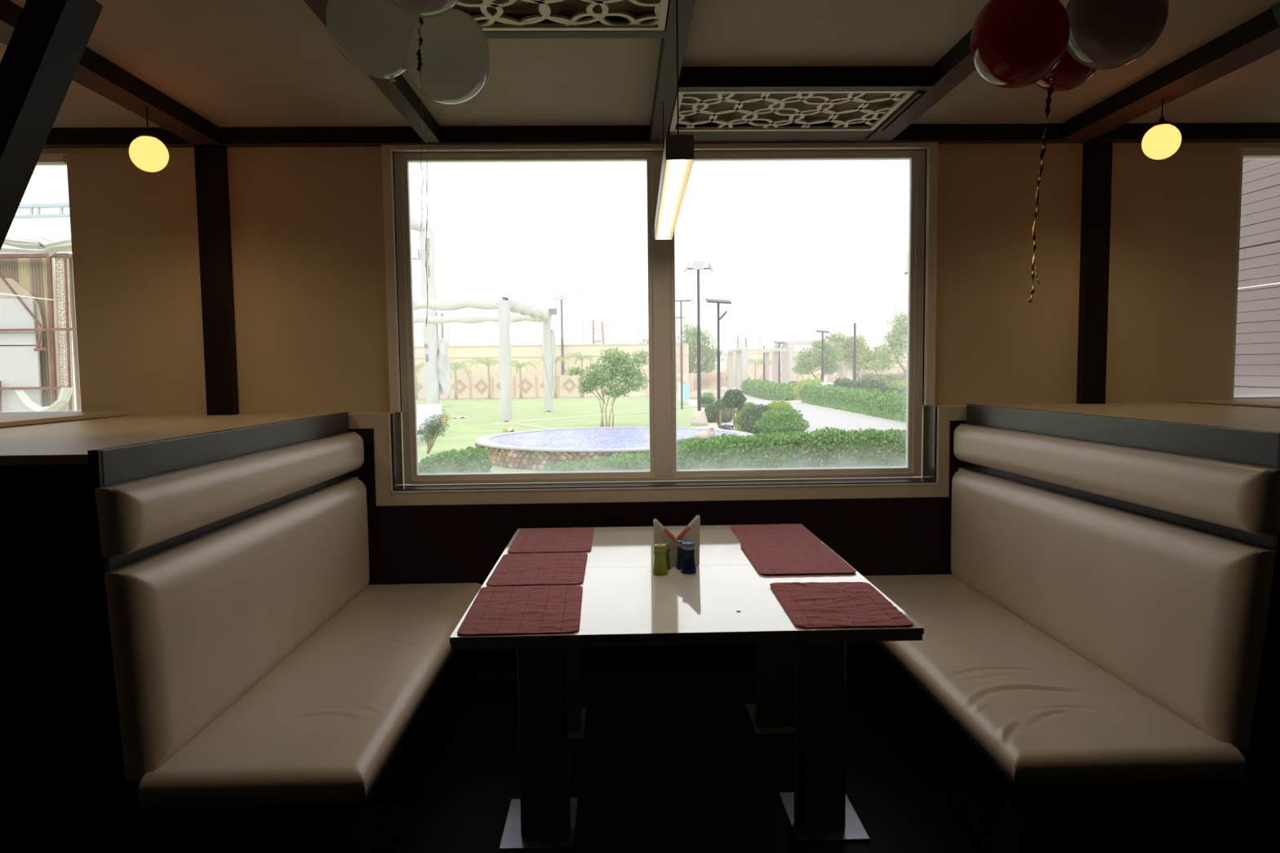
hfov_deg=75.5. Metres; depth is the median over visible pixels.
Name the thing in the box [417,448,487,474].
bush
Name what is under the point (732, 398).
topiary
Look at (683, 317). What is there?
lamp post
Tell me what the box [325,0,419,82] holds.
balloon
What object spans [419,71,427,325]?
ribbon
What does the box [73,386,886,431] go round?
ground
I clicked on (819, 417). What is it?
path
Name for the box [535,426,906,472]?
clipped hedge
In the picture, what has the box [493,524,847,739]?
dining table
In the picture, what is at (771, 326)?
street light
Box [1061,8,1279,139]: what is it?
ceiling beam
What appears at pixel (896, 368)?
wall
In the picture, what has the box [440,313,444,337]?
pole
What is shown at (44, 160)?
window
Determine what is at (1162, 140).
globe lamp
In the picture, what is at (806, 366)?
tree
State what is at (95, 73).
ceiling beam
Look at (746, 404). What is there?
bush
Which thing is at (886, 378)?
clipped hedge
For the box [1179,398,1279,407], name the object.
windowsill
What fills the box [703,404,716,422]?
bush
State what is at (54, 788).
wall
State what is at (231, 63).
ceiling
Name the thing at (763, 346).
lamp post
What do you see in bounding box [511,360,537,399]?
palm
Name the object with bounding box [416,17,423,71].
ribbon
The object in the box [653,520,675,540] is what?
napkin
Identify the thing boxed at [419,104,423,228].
ribbon
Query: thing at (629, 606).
dining table
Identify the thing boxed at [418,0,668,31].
lattice panel
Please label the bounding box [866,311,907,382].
tree
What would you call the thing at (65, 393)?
swag
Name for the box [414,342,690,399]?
wall
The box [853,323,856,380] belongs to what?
lamp post
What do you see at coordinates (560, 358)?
palm
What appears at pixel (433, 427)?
bush
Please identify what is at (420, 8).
balloon
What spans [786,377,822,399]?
clipped hedge
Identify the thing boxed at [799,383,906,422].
clipped hedge
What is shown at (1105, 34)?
balloon
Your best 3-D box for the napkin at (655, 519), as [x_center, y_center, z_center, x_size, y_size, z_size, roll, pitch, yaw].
[0.087,0.408,2.931,0.080,0.161,0.004,-1,4,-1]
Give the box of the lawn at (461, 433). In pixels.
[74,396,697,473]
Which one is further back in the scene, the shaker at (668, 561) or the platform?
the platform
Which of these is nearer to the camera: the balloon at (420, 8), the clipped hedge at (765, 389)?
the balloon at (420, 8)
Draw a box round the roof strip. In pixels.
[0,248,46,253]
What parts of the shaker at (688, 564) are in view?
lid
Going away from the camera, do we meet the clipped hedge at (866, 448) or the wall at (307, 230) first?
the wall at (307, 230)
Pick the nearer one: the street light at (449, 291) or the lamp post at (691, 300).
the lamp post at (691, 300)
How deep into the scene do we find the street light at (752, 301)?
99.75 m
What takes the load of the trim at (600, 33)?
attached to the ceiling
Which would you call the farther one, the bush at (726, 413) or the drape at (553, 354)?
the drape at (553, 354)
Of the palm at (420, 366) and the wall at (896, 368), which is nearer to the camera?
the palm at (420, 366)
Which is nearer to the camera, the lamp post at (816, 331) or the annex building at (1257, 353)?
the annex building at (1257, 353)
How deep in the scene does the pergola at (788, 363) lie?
56.31 m
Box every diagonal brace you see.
[0,0,103,249]
[1271,1,1279,27]
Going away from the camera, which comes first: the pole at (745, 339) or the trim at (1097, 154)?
the trim at (1097, 154)
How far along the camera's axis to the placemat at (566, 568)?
2.88 m
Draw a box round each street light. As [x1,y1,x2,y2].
[447,291,453,346]
[586,311,595,344]
[639,308,647,343]
[683,291,688,324]
[751,301,759,352]
[760,326,774,352]
[807,310,813,340]
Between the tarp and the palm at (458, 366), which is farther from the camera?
the palm at (458, 366)
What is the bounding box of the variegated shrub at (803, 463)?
[791,448,837,468]
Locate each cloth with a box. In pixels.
[3,235,44,249]
[35,235,71,256]
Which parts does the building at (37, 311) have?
frame post, white panel, white panel, white panel, cross rail, cross rail, cross rail, frame post, frame post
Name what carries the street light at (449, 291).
on the ground at (693, 402)
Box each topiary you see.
[701,396,715,405]
[713,399,724,425]
[720,388,746,430]
[877,385,891,394]
[890,386,902,394]
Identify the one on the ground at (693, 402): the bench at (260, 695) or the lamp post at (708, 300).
the lamp post at (708, 300)
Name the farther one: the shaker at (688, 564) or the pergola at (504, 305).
the pergola at (504, 305)
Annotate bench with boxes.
[87,412,482,852]
[846,404,1279,852]
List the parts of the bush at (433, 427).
stem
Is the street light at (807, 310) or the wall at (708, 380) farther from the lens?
the street light at (807, 310)
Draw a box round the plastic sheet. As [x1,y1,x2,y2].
[451,415,469,418]
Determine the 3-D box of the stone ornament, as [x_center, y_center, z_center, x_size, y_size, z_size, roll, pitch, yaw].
[1.175,0.152,15.001,0.385,0.260,0.207,-1,4,-1]
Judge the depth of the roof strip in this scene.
9.57 m
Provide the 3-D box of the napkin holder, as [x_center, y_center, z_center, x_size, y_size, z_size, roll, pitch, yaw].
[0.130,0.449,2.933,0.127,0.088,0.050,-1,4,-1]
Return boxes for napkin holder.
[668,542,677,566]
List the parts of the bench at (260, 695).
backrest, seat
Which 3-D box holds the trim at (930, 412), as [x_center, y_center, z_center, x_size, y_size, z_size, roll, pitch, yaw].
[0.123,0.101,3.987,2.590,0.367,0.148,-1,4,-1]
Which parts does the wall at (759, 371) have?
rail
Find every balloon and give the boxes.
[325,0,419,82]
[391,0,458,17]
[405,8,489,104]
[970,0,1070,88]
[1034,49,1097,91]
[1065,0,1168,69]
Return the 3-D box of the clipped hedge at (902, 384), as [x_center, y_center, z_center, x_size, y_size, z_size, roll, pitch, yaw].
[13.545,-1.824,40.114,1.400,1.064,5.046,-2,4,-19]
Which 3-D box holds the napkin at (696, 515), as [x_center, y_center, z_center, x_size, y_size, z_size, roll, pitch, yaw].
[0.170,0.401,2.938,0.082,0.172,0.004,-1,4,-1]
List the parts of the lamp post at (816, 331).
solar panel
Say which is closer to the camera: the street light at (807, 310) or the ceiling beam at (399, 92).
the ceiling beam at (399, 92)
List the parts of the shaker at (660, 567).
lid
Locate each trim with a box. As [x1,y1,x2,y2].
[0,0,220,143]
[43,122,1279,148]
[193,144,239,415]
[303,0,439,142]
[390,405,937,491]
[471,15,666,38]
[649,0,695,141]
[668,90,921,141]
[678,66,933,91]
[872,27,975,140]
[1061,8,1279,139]
[1076,139,1112,404]
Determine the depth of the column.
37.92 m
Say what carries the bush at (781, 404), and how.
on the ground at (693, 402)
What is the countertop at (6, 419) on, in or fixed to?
on the wall at (378, 421)
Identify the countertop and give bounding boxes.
[0,411,127,427]
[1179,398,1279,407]
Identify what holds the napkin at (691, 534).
in the napkin holder
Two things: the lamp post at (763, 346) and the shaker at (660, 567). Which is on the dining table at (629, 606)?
the shaker at (660, 567)
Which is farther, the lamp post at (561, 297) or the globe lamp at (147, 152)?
the lamp post at (561, 297)
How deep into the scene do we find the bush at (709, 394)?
35.33 m
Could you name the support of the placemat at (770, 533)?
on the dining table at (772, 713)
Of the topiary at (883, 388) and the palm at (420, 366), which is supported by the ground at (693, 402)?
the topiary at (883, 388)
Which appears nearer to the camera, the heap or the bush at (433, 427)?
the bush at (433, 427)
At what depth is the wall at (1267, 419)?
3.20 m
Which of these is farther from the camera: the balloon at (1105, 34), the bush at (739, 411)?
the bush at (739, 411)
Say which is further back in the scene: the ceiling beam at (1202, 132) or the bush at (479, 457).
the bush at (479, 457)
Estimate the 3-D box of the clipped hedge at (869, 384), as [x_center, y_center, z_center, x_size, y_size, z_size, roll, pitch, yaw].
[10.537,-1.808,39.860,1.381,1.139,3.423,-3,5,-33]
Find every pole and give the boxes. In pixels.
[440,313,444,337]
[587,320,608,344]
[733,336,751,348]
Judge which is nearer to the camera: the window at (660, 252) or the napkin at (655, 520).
the napkin at (655, 520)
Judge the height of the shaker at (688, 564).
0.104 m
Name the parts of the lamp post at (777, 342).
solar panel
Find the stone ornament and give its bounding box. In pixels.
[693,427,715,439]
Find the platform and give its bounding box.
[416,404,442,444]
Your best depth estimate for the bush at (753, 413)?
20.29 m
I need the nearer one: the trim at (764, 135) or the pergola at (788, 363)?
the trim at (764, 135)
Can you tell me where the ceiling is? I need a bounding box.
[0,0,1279,127]
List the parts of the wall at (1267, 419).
panel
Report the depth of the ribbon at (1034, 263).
2.37 m
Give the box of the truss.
[13,203,70,218]
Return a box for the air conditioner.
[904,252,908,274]
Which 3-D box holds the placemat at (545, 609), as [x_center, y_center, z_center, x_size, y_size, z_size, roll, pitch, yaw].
[-0.335,0.530,2.420,0.325,0.007,0.474,-1,4,-3]
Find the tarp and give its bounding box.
[717,424,734,429]
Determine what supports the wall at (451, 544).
attached to the wall at (378, 421)
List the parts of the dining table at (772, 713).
plate, plate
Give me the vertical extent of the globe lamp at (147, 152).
0.254 m
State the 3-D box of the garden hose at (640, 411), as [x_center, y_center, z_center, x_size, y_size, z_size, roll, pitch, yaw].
[-0.553,-0.469,30.554,0.240,0.038,3.761,2,5,31]
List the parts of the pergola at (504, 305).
post, post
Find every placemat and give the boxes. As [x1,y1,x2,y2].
[457,585,582,635]
[486,552,587,586]
[507,527,594,553]
[729,524,821,543]
[740,542,856,574]
[769,582,912,628]
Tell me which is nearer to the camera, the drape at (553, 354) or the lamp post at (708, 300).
the lamp post at (708, 300)
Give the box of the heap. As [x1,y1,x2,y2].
[502,426,517,431]
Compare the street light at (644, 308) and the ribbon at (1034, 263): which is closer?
the ribbon at (1034, 263)
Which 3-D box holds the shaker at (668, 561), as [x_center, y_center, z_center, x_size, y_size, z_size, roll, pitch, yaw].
[0.083,0.450,2.880,0.048,0.093,0.048,-1,4,-1]
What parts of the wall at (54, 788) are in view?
panel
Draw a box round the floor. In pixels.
[393,668,977,852]
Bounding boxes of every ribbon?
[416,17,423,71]
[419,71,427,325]
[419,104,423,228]
[1028,157,1044,302]
[1034,262,1039,284]
[1040,66,1057,157]
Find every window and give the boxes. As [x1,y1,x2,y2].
[35,155,66,165]
[381,142,937,484]
[1231,148,1279,399]
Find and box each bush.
[417,408,450,453]
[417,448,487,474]
[457,446,493,473]
[701,391,715,407]
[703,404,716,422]
[713,407,736,422]
[734,406,743,430]
[735,404,770,435]
[741,401,754,408]
[753,407,810,435]
[767,400,793,410]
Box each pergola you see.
[413,297,556,422]
[727,347,786,391]
[773,339,853,384]
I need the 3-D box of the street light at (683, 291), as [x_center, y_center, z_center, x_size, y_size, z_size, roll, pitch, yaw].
[5.521,-10.803,99.667,0.568,10.865,0.120,-1,4,-1]
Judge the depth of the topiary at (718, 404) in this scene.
23.83 m
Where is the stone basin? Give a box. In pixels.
[474,426,752,470]
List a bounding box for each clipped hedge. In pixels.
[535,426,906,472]
[740,377,793,400]
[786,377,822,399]
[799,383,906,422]
[832,377,886,395]
[858,372,906,386]
[888,379,906,396]
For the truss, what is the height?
3.402 m
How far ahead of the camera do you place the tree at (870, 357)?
57.76 m
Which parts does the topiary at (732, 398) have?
stem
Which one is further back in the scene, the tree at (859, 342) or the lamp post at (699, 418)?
the tree at (859, 342)
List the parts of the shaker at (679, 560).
lid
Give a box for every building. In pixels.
[0,253,81,412]
[1233,159,1279,396]
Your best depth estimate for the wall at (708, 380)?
58.20 m
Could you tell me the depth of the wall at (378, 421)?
3.92 m
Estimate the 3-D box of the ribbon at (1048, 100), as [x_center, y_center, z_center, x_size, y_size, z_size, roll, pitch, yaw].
[1.155,-0.892,2.334,0.049,0.262,0.019,-1,4,-1]
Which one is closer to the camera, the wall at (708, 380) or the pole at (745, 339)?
the wall at (708, 380)
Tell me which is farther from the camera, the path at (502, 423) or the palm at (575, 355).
the palm at (575, 355)
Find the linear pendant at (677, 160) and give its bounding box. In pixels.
[654,0,693,239]
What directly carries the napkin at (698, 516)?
in the napkin holder
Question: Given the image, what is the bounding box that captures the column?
[410,213,452,403]
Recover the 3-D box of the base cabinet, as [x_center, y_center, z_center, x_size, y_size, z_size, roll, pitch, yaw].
[10.289,-2.049,45.856,0.720,0.780,0.440,-1,4,-1]
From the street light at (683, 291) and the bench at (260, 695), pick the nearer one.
the bench at (260, 695)
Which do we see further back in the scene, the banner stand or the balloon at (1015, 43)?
the banner stand
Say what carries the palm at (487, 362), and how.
on the lawn at (461, 433)
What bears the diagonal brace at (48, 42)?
attached to the ceiling
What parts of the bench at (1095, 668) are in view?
seat, backrest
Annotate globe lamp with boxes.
[128,106,168,172]
[1141,99,1181,159]
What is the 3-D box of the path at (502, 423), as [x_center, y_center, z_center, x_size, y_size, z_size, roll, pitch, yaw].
[-1.137,-0.420,29.957,3.018,0.048,13.619,1,4,23]
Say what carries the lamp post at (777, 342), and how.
on the ground at (693, 402)
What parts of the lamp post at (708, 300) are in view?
solar panel, lamp arm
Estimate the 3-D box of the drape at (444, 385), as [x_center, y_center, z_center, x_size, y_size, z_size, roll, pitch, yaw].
[-9.129,-2.773,38.483,0.780,2.662,0.699,-1,4,-1]
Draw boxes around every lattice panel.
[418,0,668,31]
[669,90,915,131]
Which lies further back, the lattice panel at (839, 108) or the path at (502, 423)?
the path at (502, 423)
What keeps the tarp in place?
on the ground at (693, 402)
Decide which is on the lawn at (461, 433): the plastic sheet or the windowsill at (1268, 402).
the plastic sheet
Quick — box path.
[715,389,906,433]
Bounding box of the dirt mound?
[688,388,724,399]
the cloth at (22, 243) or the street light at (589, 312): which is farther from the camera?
the street light at (589, 312)
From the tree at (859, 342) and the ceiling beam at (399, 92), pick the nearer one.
the ceiling beam at (399, 92)
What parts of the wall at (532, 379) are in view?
rail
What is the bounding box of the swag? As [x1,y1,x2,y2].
[14,387,73,412]
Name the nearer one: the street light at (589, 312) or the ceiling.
the ceiling
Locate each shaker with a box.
[653,543,667,575]
[657,542,671,570]
[675,539,688,569]
[680,541,696,573]
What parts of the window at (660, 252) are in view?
sash, sash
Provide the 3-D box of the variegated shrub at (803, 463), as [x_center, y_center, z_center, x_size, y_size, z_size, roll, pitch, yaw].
[2.627,0.535,13.257,1.189,0.483,0.718,-1,4,-1]
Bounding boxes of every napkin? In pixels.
[653,519,675,539]
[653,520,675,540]
[654,520,675,544]
[675,515,699,542]
[676,515,699,539]
[676,517,699,564]
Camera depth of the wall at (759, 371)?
71.77 m
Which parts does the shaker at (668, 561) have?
lid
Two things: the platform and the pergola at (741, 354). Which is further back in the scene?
the pergola at (741, 354)
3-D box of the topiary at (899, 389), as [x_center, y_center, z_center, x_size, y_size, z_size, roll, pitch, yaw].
[11.441,-1.407,37.005,0.627,0.784,0.504,-1,4,-1]
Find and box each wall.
[0,414,324,852]
[1,402,1279,506]
[40,142,1279,415]
[348,420,966,674]
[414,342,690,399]
[680,342,722,392]
[722,351,845,386]
[844,360,906,380]
[997,403,1279,852]
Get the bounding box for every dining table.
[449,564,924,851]
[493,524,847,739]
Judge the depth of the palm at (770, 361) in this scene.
66.33 m
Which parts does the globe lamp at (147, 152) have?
cord, globe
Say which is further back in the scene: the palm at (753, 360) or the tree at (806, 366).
the palm at (753, 360)
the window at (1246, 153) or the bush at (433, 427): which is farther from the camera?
the bush at (433, 427)
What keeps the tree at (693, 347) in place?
on the ground at (693, 402)
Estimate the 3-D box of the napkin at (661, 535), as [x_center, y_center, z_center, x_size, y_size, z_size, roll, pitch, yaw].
[0.089,0.411,2.910,0.077,0.159,0.004,-1,4,-1]
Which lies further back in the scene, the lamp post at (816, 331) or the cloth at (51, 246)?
the lamp post at (816, 331)
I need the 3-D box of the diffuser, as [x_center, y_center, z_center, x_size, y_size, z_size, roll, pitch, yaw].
[0.100,-0.741,2.793,0.026,0.011,1.316,-1,4,0]
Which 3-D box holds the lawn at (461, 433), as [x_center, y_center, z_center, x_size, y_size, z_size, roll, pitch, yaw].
[-13.019,0.021,26.183,31.300,0.030,44.300,-1,4,-1]
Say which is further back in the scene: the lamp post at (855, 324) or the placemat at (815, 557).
the lamp post at (855, 324)
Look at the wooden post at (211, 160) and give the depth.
3.89 m
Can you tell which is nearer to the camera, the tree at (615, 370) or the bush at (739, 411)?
the bush at (739, 411)
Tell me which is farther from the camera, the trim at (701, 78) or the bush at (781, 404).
the bush at (781, 404)
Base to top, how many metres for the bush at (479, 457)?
0.538 m
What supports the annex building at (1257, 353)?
on the ground at (693, 402)
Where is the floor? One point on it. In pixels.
(667, 761)
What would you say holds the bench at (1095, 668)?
on the floor
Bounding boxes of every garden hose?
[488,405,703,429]
[598,411,649,417]
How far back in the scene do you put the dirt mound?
45.64 m
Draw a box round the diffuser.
[660,159,684,239]
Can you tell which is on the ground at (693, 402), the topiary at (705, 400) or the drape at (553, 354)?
the topiary at (705, 400)
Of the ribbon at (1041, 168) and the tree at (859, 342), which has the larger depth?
the tree at (859, 342)
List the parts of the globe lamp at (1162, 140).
globe, cord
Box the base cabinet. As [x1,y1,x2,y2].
[820,382,832,386]
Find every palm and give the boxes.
[415,362,424,399]
[449,360,475,399]
[466,357,498,399]
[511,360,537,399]
[539,356,570,398]
[563,351,600,397]
[747,357,772,378]
[751,359,781,369]
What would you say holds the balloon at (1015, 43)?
hanging from the ceiling
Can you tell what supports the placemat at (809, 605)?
on the dining table at (629, 606)
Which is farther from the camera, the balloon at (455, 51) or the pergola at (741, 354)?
the pergola at (741, 354)
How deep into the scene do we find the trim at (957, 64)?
3.14 m
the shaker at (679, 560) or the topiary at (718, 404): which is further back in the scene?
the topiary at (718, 404)
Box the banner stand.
[678,383,688,404]
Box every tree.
[564,346,648,426]
[640,323,725,373]
[791,339,844,378]
[825,332,871,377]
[856,343,891,381]
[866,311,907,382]
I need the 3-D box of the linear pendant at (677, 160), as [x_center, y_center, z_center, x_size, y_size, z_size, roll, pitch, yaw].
[0.097,-0.997,2.775,0.073,0.525,1.330,-1,4,0]
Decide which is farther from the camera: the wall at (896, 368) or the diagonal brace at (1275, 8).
the wall at (896, 368)
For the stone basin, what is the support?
on the lawn at (461, 433)
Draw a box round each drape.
[436,337,452,395]
[550,329,555,386]
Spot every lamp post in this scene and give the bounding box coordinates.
[553,294,569,397]
[675,297,695,408]
[675,315,686,399]
[683,260,713,426]
[705,298,731,425]
[763,346,764,380]
[773,341,785,383]
[814,329,830,382]
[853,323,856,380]
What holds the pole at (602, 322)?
on the ground at (693, 402)
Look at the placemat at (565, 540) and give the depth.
3.36 m

